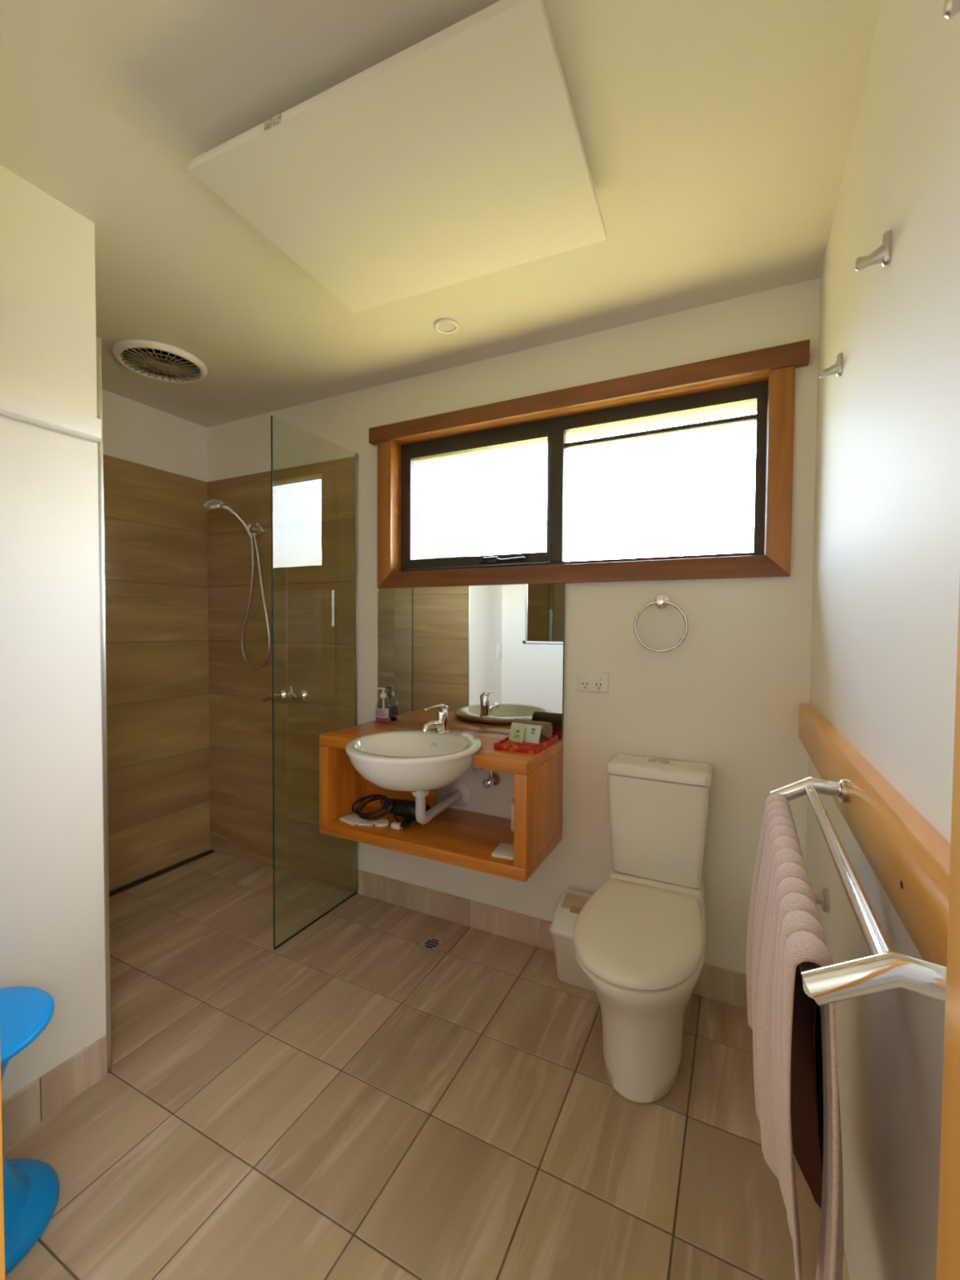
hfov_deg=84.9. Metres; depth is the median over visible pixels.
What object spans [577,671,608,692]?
power outlet
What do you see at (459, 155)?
panel
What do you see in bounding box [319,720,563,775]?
countertop
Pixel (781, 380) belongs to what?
trim
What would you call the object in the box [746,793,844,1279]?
bath towel
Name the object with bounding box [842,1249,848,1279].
baseboard
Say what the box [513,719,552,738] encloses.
cloth
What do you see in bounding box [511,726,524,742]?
sachet
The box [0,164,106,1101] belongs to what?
wall partition
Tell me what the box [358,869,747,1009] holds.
baseboard
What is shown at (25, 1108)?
baseboard
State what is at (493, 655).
wall mirror
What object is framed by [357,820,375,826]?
sachet
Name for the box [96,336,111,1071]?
trim
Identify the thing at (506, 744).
tray
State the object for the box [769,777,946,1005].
towel rack
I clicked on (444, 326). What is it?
recessed light
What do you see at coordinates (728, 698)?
wall
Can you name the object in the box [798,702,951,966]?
rail
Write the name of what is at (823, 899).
toilet roll holder
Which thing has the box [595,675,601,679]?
switch
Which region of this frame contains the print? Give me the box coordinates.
[376,709,385,716]
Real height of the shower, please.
0.854 m
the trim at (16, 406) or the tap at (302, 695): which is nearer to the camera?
the trim at (16, 406)
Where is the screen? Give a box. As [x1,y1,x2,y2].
[271,415,358,950]
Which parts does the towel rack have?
arm, arm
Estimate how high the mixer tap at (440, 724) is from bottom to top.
0.114 m
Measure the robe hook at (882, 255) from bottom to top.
0.052 m
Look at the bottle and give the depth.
2.04 m
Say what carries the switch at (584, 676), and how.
attached to the power outlet
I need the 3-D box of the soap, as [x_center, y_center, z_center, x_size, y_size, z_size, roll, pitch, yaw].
[-0.393,0.731,2.096,0.058,0.015,0.058,1,2,27]
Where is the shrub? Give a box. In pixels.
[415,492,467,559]
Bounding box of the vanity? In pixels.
[319,720,563,882]
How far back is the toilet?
1.52 m
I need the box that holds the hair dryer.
[351,794,430,829]
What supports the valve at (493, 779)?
attached to the wall at (728, 698)
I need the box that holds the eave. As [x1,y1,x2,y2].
[415,403,756,464]
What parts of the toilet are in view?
lid, cistern lid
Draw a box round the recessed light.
[434,318,459,333]
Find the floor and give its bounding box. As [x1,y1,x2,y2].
[2,848,821,1279]
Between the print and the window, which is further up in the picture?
the window
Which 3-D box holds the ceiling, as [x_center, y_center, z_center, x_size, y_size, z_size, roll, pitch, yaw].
[-0.605,-1.198,1.560,3.116,0.100,1.860,1,2,27]
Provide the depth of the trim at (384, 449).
2.39 m
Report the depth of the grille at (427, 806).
2.10 m
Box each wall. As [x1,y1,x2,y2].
[102,388,210,891]
[206,277,820,974]
[805,0,959,1279]
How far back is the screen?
2.40 m
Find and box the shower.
[200,499,271,668]
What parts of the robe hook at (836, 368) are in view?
arm, plate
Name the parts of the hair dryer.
cord, handle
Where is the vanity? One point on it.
(467, 839)
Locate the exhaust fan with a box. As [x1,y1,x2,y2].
[112,339,207,383]
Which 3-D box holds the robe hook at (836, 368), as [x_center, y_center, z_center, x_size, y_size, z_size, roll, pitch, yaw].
[0.833,-0.650,1.248,0.044,0.052,0.022,1,2,27]
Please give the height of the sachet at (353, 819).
0.007 m
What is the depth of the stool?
1.13 m
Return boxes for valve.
[473,767,483,771]
[482,769,499,787]
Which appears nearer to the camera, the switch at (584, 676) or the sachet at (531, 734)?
the sachet at (531, 734)
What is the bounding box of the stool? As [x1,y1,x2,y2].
[0,986,59,1275]
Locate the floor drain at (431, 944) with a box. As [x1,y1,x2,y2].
[417,936,445,952]
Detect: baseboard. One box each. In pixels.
[1,1035,107,1148]
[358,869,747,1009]
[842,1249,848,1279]
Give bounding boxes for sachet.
[338,813,368,825]
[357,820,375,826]
[508,722,541,743]
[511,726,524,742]
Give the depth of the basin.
1.75 m
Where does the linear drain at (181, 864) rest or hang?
on the floor
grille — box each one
[120,347,200,382]
[425,804,430,811]
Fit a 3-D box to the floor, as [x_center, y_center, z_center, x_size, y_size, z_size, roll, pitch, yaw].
[-0.622,1.300,1.633,3.116,0.100,1.860,1,2,27]
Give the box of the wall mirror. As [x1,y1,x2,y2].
[377,582,564,739]
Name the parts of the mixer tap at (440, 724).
spout, lever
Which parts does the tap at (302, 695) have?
lever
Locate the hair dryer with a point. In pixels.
(404, 808)
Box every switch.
[582,674,587,679]
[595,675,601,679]
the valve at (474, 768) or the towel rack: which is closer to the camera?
the towel rack
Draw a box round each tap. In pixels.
[262,688,286,702]
[289,684,307,701]
[422,703,448,733]
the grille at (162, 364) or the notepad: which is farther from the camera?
the grille at (162, 364)
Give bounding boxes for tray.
[493,734,558,754]
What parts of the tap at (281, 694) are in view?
lever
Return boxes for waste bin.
[548,888,593,991]
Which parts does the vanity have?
panel, panel, panel, panel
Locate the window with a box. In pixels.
[393,373,768,572]
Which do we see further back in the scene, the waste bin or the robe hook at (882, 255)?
the waste bin
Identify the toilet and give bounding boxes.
[573,753,713,1102]
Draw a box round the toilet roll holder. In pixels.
[813,888,829,912]
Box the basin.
[345,728,481,791]
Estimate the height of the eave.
0.150 m
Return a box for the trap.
[412,780,471,824]
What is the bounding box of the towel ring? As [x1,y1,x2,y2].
[633,595,688,652]
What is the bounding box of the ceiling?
[0,0,881,427]
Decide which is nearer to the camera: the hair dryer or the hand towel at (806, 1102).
the hand towel at (806, 1102)
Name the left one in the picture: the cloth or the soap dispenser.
the soap dispenser
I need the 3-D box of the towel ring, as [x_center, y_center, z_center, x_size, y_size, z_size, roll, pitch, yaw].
[0.642,-0.059,1.859,0.182,0.203,0.062,1,2,27]
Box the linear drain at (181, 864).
[109,849,215,897]
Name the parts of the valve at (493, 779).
knob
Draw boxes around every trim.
[0,386,101,442]
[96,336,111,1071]
[368,339,809,444]
[377,440,393,587]
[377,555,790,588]
[764,365,795,575]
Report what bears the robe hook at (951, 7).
attached to the wall at (886, 577)
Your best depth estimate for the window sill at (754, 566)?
1.96 m
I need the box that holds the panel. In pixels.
[188,0,606,312]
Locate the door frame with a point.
(948, 1261)
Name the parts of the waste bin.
bin lid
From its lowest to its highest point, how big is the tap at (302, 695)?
0.090 m
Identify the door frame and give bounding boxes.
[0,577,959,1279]
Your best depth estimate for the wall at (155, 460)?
2.71 m
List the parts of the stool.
stem, seat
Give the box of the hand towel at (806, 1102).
[790,964,823,1209]
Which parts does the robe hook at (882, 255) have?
arm, plate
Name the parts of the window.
sash, winder handle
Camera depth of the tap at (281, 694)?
2.70 m
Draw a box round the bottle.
[510,797,514,831]
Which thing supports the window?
in the wall at (728, 698)
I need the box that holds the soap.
[374,818,389,826]
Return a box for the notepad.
[491,842,513,860]
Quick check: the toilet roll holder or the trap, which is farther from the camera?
the trap
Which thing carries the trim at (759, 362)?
attached to the wall at (728, 698)
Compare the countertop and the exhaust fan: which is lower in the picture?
the countertop
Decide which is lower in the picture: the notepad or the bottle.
the notepad
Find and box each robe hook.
[818,352,842,377]
[854,230,891,271]
[942,0,959,19]
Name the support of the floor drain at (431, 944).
on the floor
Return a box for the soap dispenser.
[375,687,391,722]
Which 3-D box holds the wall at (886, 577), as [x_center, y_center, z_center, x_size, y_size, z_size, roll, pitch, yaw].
[0.735,0.080,0.922,0.100,2.400,1.660,1,2,27]

